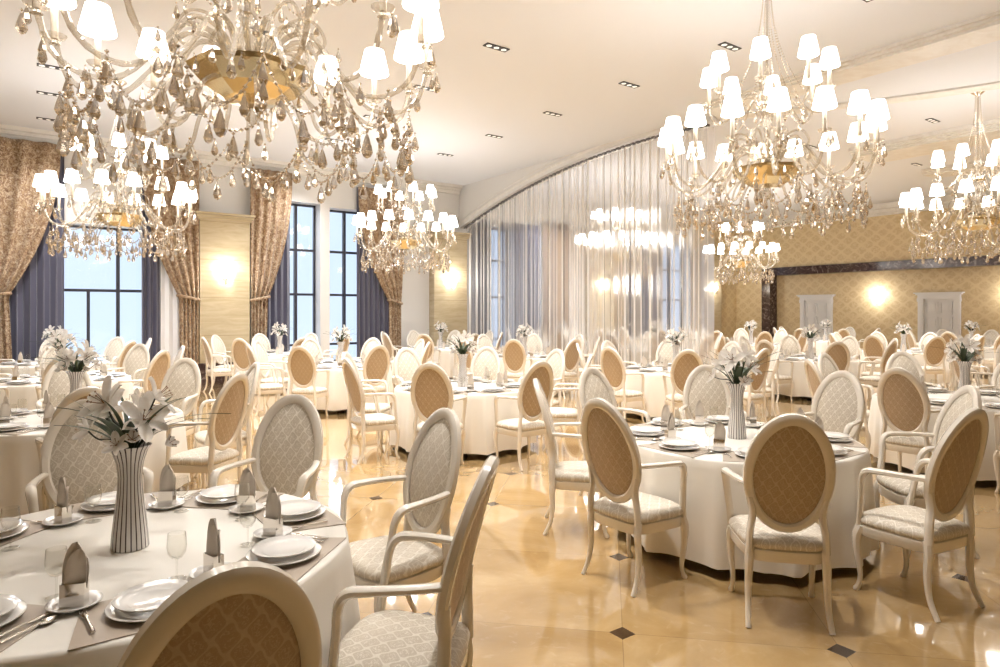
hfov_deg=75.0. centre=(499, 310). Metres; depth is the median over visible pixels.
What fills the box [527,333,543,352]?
armchair
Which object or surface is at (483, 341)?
armchair
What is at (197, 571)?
saucer
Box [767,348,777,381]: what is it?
cushion
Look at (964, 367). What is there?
vase
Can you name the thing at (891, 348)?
armchair
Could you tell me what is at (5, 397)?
napkin
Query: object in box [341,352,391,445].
armchair
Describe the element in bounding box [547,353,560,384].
cushion
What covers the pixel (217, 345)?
armchair
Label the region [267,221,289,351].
curtain
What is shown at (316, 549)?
dinner plate
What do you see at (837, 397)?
cushion
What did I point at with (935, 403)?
dinner plate
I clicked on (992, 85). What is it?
trim
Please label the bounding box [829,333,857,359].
armchair
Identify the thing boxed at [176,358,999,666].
floor
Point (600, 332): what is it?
armchair
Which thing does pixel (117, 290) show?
window
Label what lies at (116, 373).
plate
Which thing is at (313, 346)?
cushion
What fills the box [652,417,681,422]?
plate
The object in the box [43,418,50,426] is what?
napkin holder
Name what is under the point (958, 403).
cushion
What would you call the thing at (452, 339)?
armchair
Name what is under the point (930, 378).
tablecloth
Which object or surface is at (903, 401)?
armchair
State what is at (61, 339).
lily bouquet
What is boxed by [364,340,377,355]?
cushion
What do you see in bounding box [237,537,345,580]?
placemat
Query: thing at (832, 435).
plate
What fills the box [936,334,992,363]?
lily bouquet
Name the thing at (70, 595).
napkin holder
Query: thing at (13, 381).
plate
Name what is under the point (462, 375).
vase
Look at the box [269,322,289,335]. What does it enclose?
lily bouquet
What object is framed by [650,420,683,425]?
dinner plate
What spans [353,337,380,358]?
armchair
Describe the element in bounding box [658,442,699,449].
dinner plate
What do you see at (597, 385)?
cushion
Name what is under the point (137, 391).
napkin
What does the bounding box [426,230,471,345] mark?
pilaster
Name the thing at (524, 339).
vase
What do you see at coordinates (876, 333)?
armchair
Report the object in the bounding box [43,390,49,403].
napkin
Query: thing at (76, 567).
napkin
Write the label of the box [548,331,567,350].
armchair
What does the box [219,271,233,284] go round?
wall sconce
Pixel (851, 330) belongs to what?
armchair
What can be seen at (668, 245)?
window
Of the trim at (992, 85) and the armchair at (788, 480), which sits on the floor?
the armchair at (788, 480)
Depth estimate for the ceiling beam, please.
9.18 m
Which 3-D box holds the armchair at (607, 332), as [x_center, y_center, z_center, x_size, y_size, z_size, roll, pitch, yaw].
[3.125,1.120,17.402,0.620,1.176,0.626,0,0,-37]
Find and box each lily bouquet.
[30,329,86,350]
[35,339,106,371]
[40,325,74,339]
[54,375,230,455]
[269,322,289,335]
[323,325,354,341]
[428,322,447,332]
[441,330,484,354]
[515,323,536,337]
[557,319,567,328]
[645,321,664,332]
[663,327,693,345]
[701,342,780,387]
[740,320,756,330]
[795,324,819,337]
[816,319,831,327]
[892,321,912,333]
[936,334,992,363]
[962,320,985,331]
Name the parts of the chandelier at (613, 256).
lamp shade, lamp shade, lamp shade, lamp shade, lamp shade, lamp shade, dish, lamp shade, lamp shade, lamp shade, lamp shade, lamp shade, lamp shade, lamp shade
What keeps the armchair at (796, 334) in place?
on the floor
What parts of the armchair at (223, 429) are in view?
armrest, leg, seat frame, seat, armrest, leg, frame, panel, leg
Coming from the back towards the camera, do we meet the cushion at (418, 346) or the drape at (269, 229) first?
the drape at (269, 229)
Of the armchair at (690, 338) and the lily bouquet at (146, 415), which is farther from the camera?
the armchair at (690, 338)
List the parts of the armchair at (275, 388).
panel, frame, leg, armrest, seat frame, seat, armrest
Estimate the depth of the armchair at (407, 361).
9.46 m
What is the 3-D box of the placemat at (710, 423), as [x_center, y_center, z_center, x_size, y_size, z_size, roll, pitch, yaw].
[1.900,0.955,5.583,0.480,0.003,0.305,0,0,9]
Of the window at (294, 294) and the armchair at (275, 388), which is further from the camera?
the window at (294, 294)
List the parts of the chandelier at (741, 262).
lamp shade, lamp shade, lamp shade, lamp shade, dish, lamp shade, lamp shade, lamp shade, lamp shade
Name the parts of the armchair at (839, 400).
armrest, armrest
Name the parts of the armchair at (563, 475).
frame, leg, leg, armrest, armrest, seat, seat frame, leg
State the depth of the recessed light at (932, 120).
12.53 m
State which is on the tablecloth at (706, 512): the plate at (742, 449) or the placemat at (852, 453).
the placemat at (852, 453)
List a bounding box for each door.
[796,294,835,339]
[913,292,964,346]
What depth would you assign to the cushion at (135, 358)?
10.61 m
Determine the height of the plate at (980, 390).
0.021 m
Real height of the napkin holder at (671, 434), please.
0.075 m
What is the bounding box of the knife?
[0,612,49,636]
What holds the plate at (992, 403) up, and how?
on the dinner plate at (989, 405)
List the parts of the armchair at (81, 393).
armrest, leg, frame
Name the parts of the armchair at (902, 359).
frame, armrest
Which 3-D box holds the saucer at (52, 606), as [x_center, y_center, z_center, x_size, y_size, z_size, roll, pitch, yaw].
[-1.375,0.946,2.104,0.159,0.021,0.159,0,0,-15]
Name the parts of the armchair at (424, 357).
panel, frame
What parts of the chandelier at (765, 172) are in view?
lamp shade, lamp shade, lamp shade, lamp shade, lamp shade, lamp shade, arm, arm, lamp shade, lamp shade, arm, lamp shade, lamp shade, arm, lamp shade, lamp shade, arm, dish, lamp shade, arm, lamp shade, arm, lamp shade, arm, arm, lamp shade, lamp shade, arm, arm, lamp shade, lamp shade, lamp shade, arm, lamp shade, lamp shade, lamp shade, lamp shade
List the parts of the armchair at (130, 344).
frame, panel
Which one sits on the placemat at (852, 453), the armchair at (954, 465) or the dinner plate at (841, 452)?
the dinner plate at (841, 452)
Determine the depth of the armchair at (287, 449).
4.06 m
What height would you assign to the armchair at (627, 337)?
1.176 m
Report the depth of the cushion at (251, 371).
6.68 m
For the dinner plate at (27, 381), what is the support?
on the placemat at (26, 384)
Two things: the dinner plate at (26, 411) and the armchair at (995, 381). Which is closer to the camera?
the dinner plate at (26, 411)
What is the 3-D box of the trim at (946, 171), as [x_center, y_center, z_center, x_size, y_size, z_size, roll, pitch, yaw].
[14.812,-3.610,12.380,0.980,0.140,11.900,0,0,-36]
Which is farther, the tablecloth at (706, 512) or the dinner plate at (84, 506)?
the tablecloth at (706, 512)
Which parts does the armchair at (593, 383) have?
leg, frame, armrest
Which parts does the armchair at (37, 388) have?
armrest, frame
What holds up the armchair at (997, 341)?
on the floor
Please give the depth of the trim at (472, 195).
17.26 m
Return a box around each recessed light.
[36,91,63,97]
[36,117,54,120]
[37,63,66,70]
[181,111,202,116]
[244,26,268,35]
[413,84,433,91]
[483,42,509,51]
[485,134,502,137]
[543,111,561,116]
[618,81,639,88]
[718,42,741,51]
[925,118,939,122]
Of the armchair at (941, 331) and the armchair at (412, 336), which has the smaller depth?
the armchair at (412, 336)
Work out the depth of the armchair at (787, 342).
14.53 m
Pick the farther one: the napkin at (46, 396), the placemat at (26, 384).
the placemat at (26, 384)
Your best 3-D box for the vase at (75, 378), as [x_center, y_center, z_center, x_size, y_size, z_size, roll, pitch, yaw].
[-3.823,0.751,5.872,0.158,0.414,0.158,0,0,-20]
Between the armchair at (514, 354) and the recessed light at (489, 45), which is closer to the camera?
the recessed light at (489, 45)
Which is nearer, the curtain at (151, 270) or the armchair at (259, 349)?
the armchair at (259, 349)
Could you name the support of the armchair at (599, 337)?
on the floor
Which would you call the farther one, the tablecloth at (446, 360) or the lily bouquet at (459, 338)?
the tablecloth at (446, 360)
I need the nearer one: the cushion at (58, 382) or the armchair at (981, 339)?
the cushion at (58, 382)
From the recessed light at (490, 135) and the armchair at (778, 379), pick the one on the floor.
the armchair at (778, 379)
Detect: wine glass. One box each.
[0,506,20,547]
[166,534,186,576]
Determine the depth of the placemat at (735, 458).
4.24 m
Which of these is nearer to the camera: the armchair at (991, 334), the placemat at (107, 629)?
the placemat at (107, 629)
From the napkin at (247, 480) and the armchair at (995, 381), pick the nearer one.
the napkin at (247, 480)
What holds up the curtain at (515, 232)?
hanging from the wall at (235, 200)
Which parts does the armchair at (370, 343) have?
frame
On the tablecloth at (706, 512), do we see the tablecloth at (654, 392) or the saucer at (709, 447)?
the saucer at (709, 447)
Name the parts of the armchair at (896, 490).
leg, seat, seat frame, armrest, leg, armrest, frame, leg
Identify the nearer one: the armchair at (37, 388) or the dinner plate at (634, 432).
the dinner plate at (634, 432)
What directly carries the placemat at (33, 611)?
on the tablecloth at (23, 575)
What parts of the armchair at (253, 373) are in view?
leg, armrest, seat frame, seat, leg, frame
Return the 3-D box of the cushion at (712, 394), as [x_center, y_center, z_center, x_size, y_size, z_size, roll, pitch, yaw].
[2.036,0.871,6.405,0.372,0.571,0.158,0,0,9]
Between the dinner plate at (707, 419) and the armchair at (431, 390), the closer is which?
the dinner plate at (707, 419)
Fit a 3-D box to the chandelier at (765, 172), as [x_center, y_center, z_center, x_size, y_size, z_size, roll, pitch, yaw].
[2.870,-2.255,7.000,2.246,2.850,2.246,0,0,6]
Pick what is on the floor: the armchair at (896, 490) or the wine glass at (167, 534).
the armchair at (896, 490)
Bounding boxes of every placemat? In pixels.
[0,383,38,385]
[0,427,42,434]
[0,517,52,546]
[0,604,57,652]
[15,411,40,416]
[67,599,144,650]
[69,492,156,519]
[91,378,123,381]
[177,489,284,509]
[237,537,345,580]
[252,498,346,531]
[454,391,467,394]
[474,390,516,393]
[633,433,664,439]
[635,370,659,372]
[635,422,693,427]
[638,442,711,457]
[691,419,745,425]
[723,451,744,461]
[830,440,866,447]
[834,450,865,460]
[928,390,953,392]
[982,406,999,409]
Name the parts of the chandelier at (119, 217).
lamp shade, lamp shade, lamp shade, lamp shade, lamp shade, lamp shade, lamp shade, lamp shade, lamp shade, lamp shade, lamp shade, arm, lamp shade, dish, lamp shade, arm, lamp shade, lamp shade, arm, lamp shade, lamp shade, lamp shade, lamp shade, lamp shade, lamp shade, lamp shade, lamp shade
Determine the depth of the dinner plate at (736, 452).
4.30 m
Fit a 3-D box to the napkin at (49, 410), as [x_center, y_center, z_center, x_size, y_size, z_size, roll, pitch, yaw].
[-3.694,0.845,5.338,0.075,0.195,0.032,0,0,-31]
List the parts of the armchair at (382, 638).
armrest, seat, armrest, seat frame, frame, leg, panel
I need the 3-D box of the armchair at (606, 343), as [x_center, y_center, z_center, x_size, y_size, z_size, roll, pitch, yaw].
[2.125,1.120,11.700,0.620,1.176,0.626,0,0,-39]
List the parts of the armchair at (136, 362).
armrest, frame, seat, armrest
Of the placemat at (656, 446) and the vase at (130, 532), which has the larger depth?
the placemat at (656, 446)
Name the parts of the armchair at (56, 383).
armrest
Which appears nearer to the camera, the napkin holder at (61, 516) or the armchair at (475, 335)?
the napkin holder at (61, 516)
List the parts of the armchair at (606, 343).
frame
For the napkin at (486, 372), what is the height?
0.195 m
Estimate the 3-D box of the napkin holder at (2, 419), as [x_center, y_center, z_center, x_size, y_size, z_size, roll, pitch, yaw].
[-4.114,0.912,5.405,0.072,0.075,0.040,0,0,-35]
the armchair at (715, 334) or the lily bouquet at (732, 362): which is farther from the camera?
the armchair at (715, 334)
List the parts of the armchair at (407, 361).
armrest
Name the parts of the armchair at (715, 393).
armrest, frame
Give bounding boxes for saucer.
[41,513,83,526]
[44,590,102,612]
[148,498,184,509]
[189,562,229,578]
[228,502,263,513]
[253,525,292,538]
[689,421,708,425]
[707,445,730,451]
[745,423,761,427]
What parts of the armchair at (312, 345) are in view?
frame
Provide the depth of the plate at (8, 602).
2.04 m
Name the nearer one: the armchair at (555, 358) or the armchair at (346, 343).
the armchair at (555, 358)
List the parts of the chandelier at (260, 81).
lamp shade, lamp shade, arm, arm, arm, lamp shade, arm, arm, arm, lamp shade, arm, arm, dish, arm, arm, arm, lamp shade, arm, arm, arm, arm, lamp shade, lamp shade, lamp shade, lamp shade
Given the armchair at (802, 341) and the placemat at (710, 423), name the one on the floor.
the armchair at (802, 341)
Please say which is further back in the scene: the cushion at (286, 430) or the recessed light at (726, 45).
the recessed light at (726, 45)
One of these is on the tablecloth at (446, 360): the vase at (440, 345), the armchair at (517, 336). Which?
the vase at (440, 345)
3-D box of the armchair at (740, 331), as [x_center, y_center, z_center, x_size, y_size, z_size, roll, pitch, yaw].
[7.434,1.120,20.016,0.620,1.176,0.626,0,0,12]
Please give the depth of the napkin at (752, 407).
5.38 m
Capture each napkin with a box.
[0,401,10,416]
[3,396,9,405]
[13,367,18,377]
[18,353,22,361]
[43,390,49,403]
[44,402,54,417]
[57,477,68,511]
[62,542,89,586]
[102,363,106,372]
[134,388,140,397]
[159,464,175,495]
[206,518,220,562]
[239,467,255,498]
[266,487,280,523]
[454,366,457,375]
[468,374,473,386]
[484,367,489,375]
[497,372,502,382]
[503,369,506,378]
[661,404,669,420]
[663,359,667,366]
[667,412,674,430]
[695,400,703,415]
[714,420,725,439]
[749,401,754,416]
[796,407,805,415]
[815,416,823,430]
[921,381,927,391]
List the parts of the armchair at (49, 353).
frame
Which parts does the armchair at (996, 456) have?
leg, armrest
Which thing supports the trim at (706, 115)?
attached to the trim at (472, 195)
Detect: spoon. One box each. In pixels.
[0,615,57,643]
[292,533,328,538]
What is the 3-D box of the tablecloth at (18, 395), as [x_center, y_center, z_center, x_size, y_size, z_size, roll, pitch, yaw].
[-6.168,1.294,9.145,1.875,0.673,1.881,0,0,20]
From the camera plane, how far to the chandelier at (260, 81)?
3.98 m
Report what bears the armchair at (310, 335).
on the floor
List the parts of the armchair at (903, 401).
leg, leg, panel, frame, seat, seat frame, leg, armrest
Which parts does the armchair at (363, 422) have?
leg, panel, frame, leg, armrest, seat frame, seat, armrest, leg, leg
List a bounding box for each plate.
[0,422,26,428]
[0,425,29,431]
[0,518,22,532]
[0,522,28,538]
[0,594,18,616]
[0,599,26,626]
[5,381,30,384]
[7,380,29,382]
[11,408,27,412]
[11,410,30,415]
[80,496,145,510]
[85,491,116,504]
[104,601,154,622]
[108,372,124,374]
[112,579,188,611]
[195,494,236,503]
[200,484,238,497]
[246,542,320,565]
[251,535,315,557]
[263,505,325,521]
[281,499,320,515]
[481,389,504,391]
[483,387,502,389]
[506,383,519,385]
[630,426,661,432]
[631,430,664,435]
[639,369,656,371]
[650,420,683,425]
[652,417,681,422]
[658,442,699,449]
[661,439,696,446]
[705,418,728,423]
[707,415,728,420]
[734,450,745,456]
[738,446,748,452]
[824,431,849,438]
[828,437,852,441]
[831,444,844,450]
[833,450,847,454]
[928,387,945,389]
[928,389,948,391]
[929,398,947,402]
[930,401,944,404]
[978,389,999,392]
[980,392,999,394]
[984,404,999,408]
[987,402,999,405]
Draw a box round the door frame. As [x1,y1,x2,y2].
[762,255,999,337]
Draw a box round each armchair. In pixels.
[0,366,13,369]
[0,386,8,399]
[25,399,153,513]
[35,340,49,360]
[35,345,68,375]
[35,357,58,402]
[35,386,123,510]
[36,361,91,408]
[96,336,124,372]
[96,340,136,371]
[107,343,149,392]
[117,561,321,666]
[118,350,170,403]
[140,338,151,386]
[161,358,200,438]
[165,373,248,488]
[173,345,184,363]
[193,362,259,486]
[201,337,232,393]
[209,394,323,500]
[211,335,235,385]
[231,338,265,378]
[245,344,286,415]
[251,333,275,350]
[253,340,288,406]
[282,337,306,389]
[287,346,329,416]
[301,338,333,360]
[305,333,318,343]
[323,335,349,359]
[323,336,348,360]
[327,455,499,666]
[340,408,460,612]
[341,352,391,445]
[342,358,399,463]
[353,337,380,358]
[358,345,389,402]
[380,331,402,358]
[383,333,399,375]
[391,339,424,383]
[393,347,421,384]
[395,342,430,386]
[407,330,418,347]
[410,362,466,463]
[415,334,440,365]
[445,330,460,344]
[452,339,475,372]
[454,333,478,366]
[459,340,473,376]
[467,346,500,379]
[477,334,497,351]
[485,331,492,342]
[493,332,502,352]
[493,361,553,470]
[502,339,532,381]
[516,331,521,343]
[518,349,564,438]
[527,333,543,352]
[532,378,608,537]
[543,354,592,452]
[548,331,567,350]
[562,334,584,387]
[562,338,580,398]
[563,328,571,339]
[573,336,600,392]
[576,343,600,369]
[578,367,650,494]
[579,330,602,365]
[581,397,688,596]
[590,332,600,364]
[600,347,644,422]
[601,340,637,402]
[605,331,629,346]
[605,333,632,366]
[619,328,638,349]
[640,331,652,346]
[645,335,664,364]
[652,339,679,364]
[656,329,665,337]
[663,349,702,415]
[679,331,697,352]
[679,364,746,419]
[680,326,689,344]
[695,334,711,363]
[701,328,712,359]
[704,333,721,366]
[704,341,741,381]
[712,330,725,356]
[721,413,835,634]
[725,348,769,421]
[733,328,748,342]
[738,335,755,362]
[744,344,780,416]
[751,331,772,356]
[756,340,793,402]
[773,329,787,343]
[779,335,805,355]
[794,328,815,352]
[798,335,806,352]
[804,331,810,352]
[804,358,870,451]
[805,370,864,441]
[813,341,849,370]
[818,353,874,422]
[827,329,849,345]
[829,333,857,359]
[833,332,860,362]
[840,336,858,358]
[846,327,855,337]
[852,407,988,621]
[857,340,896,400]
[861,338,897,397]
[863,335,884,371]
[871,331,887,345]
[873,385,981,558]
[877,367,940,473]
[885,351,941,386]
[906,332,918,348]
[912,336,946,389]
[915,332,936,348]
[936,329,946,335]
[941,331,960,349]
[946,342,990,390]
[948,334,979,380]
[949,335,984,387]
[951,347,992,390]
[976,363,999,390]
[982,335,999,376]
[983,329,998,344]
[993,412,999,492]
[995,345,999,365]
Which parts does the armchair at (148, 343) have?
frame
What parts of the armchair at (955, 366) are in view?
panel, frame, armrest, armrest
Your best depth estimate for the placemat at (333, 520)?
2.95 m
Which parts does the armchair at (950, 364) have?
frame, seat, armrest, armrest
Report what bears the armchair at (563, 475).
on the floor
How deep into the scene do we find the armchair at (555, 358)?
9.04 m
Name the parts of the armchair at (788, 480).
leg, armrest, leg, seat frame, seat, panel, frame, leg, leg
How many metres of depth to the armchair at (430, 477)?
3.39 m
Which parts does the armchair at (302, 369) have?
panel, frame, seat, seat frame, leg, armrest, leg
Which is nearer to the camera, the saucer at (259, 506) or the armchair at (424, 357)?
the saucer at (259, 506)
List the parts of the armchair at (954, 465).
leg, armrest, leg, seat frame, seat, armrest, leg, frame, panel, leg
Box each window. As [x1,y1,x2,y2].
[64,225,141,346]
[290,203,315,345]
[330,210,356,360]
[473,228,501,346]
[663,244,681,337]
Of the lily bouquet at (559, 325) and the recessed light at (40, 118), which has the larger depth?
the lily bouquet at (559, 325)
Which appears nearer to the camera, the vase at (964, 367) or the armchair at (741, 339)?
the vase at (964, 367)
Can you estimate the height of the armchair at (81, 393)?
1.176 m
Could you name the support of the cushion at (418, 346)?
on the armchair at (418, 348)
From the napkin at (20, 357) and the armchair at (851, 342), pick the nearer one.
the napkin at (20, 357)
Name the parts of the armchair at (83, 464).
armrest, frame, armrest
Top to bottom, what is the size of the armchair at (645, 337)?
1.176 m
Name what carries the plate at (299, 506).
on the dinner plate at (322, 509)
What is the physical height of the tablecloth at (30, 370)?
0.673 m
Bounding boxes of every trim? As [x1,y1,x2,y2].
[459,114,709,225]
[459,115,718,228]
[714,81,999,119]
[732,190,996,230]
[848,118,999,163]
[921,159,999,178]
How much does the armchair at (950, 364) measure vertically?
1.176 m
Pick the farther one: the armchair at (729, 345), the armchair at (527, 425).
the armchair at (729, 345)
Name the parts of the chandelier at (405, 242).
lamp shade, lamp shade, lamp shade, lamp shade, lamp shade, lamp shade, lamp shade, lamp shade, lamp shade, lamp shade, lamp shade, dish, lamp shade, lamp shade, lamp shade, lamp shade, lamp shade, lamp shade, lamp shade, lamp shade, lamp shade, lamp shade, lamp shade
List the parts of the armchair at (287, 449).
armrest, frame, armrest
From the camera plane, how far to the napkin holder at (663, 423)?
5.19 m
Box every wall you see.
[0,124,690,359]
[691,217,736,340]
[737,203,999,342]
[777,266,999,349]
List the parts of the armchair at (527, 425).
leg, armrest, leg, seat, seat frame, leg, frame, panel, leg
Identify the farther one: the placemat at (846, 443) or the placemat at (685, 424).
the placemat at (685, 424)
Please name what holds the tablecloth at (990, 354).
on the banquet table
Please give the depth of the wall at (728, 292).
26.73 m
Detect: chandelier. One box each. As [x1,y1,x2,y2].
[15,0,443,203]
[33,80,197,261]
[352,142,457,273]
[575,174,656,280]
[658,0,889,240]
[703,192,779,284]
[899,91,999,263]
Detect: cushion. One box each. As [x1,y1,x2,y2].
[44,348,56,366]
[48,365,86,406]
[50,411,116,503]
[125,347,145,379]
[165,363,195,410]
[248,368,254,399]
[256,344,267,374]
[259,403,313,494]
[304,341,318,359]
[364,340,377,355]
[397,351,418,382]
[410,419,450,526]
[414,342,421,357]
[474,350,496,379]
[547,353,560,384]
[585,373,611,403]
[658,343,672,364]
[688,370,726,418]
[722,344,737,373]
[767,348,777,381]
[817,377,857,433]
[822,357,835,378]
[891,356,919,380]
[937,393,971,443]
[996,372,999,390]
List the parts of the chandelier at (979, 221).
lamp shade, lamp shade, lamp shade, lamp shade, lamp shade, lamp shade, lamp shade, lamp shade, lamp shade, lamp shade, lamp shade, lamp shade, arm, dish, lamp shade, arm, lamp shade, lamp shade, lamp shade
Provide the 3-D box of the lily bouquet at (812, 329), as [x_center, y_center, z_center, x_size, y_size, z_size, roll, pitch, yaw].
[6.236,0.464,13.082,0.657,0.420,0.542,0,0,30]
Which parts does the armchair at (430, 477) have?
armrest, leg, seat, seat frame, leg, armrest, frame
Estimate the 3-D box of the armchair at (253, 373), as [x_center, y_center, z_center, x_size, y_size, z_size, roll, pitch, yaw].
[-2.763,1.120,6.625,0.626,1.176,0.620,0,0,-36]
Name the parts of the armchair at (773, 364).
seat, leg, leg, frame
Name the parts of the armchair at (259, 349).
frame, armrest, seat, armrest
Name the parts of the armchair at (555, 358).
seat, frame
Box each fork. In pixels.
[79,609,95,632]
[292,520,327,528]
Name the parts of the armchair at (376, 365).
seat, panel, frame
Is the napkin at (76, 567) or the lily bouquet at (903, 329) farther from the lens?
the lily bouquet at (903, 329)
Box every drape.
[0,136,60,362]
[142,155,200,364]
[250,167,291,340]
[358,187,404,368]
[542,221,568,340]
[612,229,623,340]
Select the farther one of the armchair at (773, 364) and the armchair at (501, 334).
the armchair at (501, 334)
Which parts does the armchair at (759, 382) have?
leg, seat frame, seat, frame, panel, leg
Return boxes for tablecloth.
[0,360,110,377]
[0,375,133,409]
[0,407,189,517]
[0,490,359,666]
[235,352,289,388]
[287,363,392,410]
[389,380,536,454]
[411,346,456,377]
[499,353,568,387]
[543,343,590,361]
[618,365,732,418]
[620,347,684,364]
[629,339,681,346]
[630,419,878,577]
[765,357,860,396]
[813,339,858,358]
[860,349,949,383]
[865,393,999,480]
[949,345,995,372]
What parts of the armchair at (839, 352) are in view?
panel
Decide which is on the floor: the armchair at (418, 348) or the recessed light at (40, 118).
the armchair at (418, 348)
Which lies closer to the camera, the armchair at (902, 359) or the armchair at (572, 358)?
the armchair at (902, 359)
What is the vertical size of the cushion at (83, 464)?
0.571 m
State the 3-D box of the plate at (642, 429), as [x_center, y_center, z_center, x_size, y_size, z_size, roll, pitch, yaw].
[1.129,0.921,5.030,0.239,0.021,0.239,0,0,24]
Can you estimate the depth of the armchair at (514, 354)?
12.50 m
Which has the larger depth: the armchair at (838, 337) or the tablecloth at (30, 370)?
the armchair at (838, 337)
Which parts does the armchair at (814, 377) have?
panel, frame, seat frame, armrest, leg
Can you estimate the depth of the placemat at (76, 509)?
3.10 m
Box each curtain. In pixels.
[9,156,63,360]
[141,177,160,386]
[161,260,179,366]
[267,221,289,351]
[357,187,388,356]
[464,124,709,367]
[473,220,489,334]
[502,222,539,345]
[626,234,660,338]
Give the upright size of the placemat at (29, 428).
0.003 m
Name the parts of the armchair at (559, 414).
leg, seat, armrest, armrest, seat frame, leg, frame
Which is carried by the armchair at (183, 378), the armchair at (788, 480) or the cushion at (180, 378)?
the cushion at (180, 378)
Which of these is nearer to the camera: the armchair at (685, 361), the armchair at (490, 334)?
the armchair at (685, 361)
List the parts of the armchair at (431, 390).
panel, frame, seat, armrest, leg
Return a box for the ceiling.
[0,0,999,221]
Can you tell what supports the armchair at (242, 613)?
on the floor
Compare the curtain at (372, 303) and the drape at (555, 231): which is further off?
the drape at (555, 231)
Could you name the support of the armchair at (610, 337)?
on the floor
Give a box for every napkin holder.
[0,416,9,423]
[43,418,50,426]
[54,504,71,523]
[59,580,88,608]
[157,490,175,506]
[203,552,223,572]
[237,493,255,510]
[263,516,282,536]
[467,385,473,390]
[496,382,502,386]
[661,420,667,429]
[665,430,675,438]
[694,415,703,423]
[713,439,724,449]
[746,417,756,425]
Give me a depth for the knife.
1.98 m
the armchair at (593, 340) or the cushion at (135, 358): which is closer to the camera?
the cushion at (135, 358)
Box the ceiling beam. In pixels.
[700,10,999,117]
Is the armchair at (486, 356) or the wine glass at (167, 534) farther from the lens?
the armchair at (486, 356)
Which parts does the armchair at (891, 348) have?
armrest, seat frame, seat, armrest, frame, panel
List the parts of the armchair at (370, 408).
leg, frame, armrest, seat frame, seat, armrest, leg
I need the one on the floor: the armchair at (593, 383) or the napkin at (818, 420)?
the armchair at (593, 383)
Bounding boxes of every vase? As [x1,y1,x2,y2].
[66,371,84,392]
[110,441,151,552]
[277,335,282,353]
[337,341,344,364]
[438,332,442,347]
[457,354,467,386]
[522,336,527,355]
[672,344,679,361]
[726,382,746,439]
[749,330,753,343]
[806,338,814,358]
[824,328,827,340]
[900,334,906,351]
[956,361,973,388]
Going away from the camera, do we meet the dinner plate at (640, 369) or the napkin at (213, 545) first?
the napkin at (213, 545)
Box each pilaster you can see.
[194,211,255,384]
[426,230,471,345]
[584,243,617,342]
[696,253,724,350]
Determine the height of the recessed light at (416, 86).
0.016 m
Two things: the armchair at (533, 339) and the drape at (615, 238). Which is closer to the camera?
the armchair at (533, 339)
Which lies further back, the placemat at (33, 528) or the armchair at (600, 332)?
the armchair at (600, 332)
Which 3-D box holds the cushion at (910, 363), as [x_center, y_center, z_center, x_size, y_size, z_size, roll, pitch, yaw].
[5.301,0.871,8.541,0.372,0.571,0.158,0,0,13]
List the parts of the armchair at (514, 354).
frame, panel, seat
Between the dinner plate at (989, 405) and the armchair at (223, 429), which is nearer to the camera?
the armchair at (223, 429)
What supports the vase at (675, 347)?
on the tablecloth at (654, 392)
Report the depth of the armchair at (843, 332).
19.59 m
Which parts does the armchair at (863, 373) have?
seat, armrest, frame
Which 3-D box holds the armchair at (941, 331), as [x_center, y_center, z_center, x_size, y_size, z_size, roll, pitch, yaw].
[13.134,1.120,19.133,0.620,1.176,0.626,0,0,10]
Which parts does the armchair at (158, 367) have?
armrest, frame, panel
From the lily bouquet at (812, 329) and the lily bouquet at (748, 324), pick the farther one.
the lily bouquet at (748, 324)
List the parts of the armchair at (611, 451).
leg, panel, frame, leg, leg, seat frame, seat, armrest, leg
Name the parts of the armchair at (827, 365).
frame, armrest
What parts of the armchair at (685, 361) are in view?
armrest, leg, seat frame, seat, panel, frame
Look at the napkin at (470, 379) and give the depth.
7.72 m
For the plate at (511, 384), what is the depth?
8.20 m
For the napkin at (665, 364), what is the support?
in the napkin holder
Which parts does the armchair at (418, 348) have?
frame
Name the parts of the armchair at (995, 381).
armrest, frame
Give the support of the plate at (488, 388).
on the dinner plate at (481, 389)
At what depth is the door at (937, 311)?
21.50 m
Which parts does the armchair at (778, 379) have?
panel, frame, leg, seat frame, seat, armrest, leg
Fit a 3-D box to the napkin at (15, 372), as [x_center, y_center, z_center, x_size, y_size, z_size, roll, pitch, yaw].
[-6.460,0.845,8.691,0.075,0.195,0.032,0,0,2]
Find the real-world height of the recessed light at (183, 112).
0.016 m
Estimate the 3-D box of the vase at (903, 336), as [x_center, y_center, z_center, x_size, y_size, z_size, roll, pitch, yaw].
[9.577,0.751,15.458,0.158,0.414,0.158,0,0,9]
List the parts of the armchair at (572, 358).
seat frame, seat, panel, frame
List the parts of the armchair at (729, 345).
frame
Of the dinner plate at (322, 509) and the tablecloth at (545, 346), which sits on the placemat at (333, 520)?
the dinner plate at (322, 509)
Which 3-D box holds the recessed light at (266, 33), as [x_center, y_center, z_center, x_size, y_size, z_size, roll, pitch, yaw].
[-3.168,-3.671,8.553,0.380,0.016,0.120,0,0,-36]
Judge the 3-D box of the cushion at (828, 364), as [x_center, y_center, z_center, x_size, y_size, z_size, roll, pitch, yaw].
[4.190,0.871,8.262,0.372,0.571,0.158,0,0,-34]
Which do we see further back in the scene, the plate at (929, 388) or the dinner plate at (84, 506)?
the plate at (929, 388)
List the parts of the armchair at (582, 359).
frame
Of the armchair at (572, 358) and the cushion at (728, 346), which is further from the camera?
the armchair at (572, 358)
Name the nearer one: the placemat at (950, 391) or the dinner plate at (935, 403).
the dinner plate at (935, 403)
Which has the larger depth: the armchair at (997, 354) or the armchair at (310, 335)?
the armchair at (310, 335)
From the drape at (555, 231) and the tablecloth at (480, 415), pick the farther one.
the drape at (555, 231)
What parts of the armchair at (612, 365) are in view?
panel, frame, leg, seat, seat frame, armrest, leg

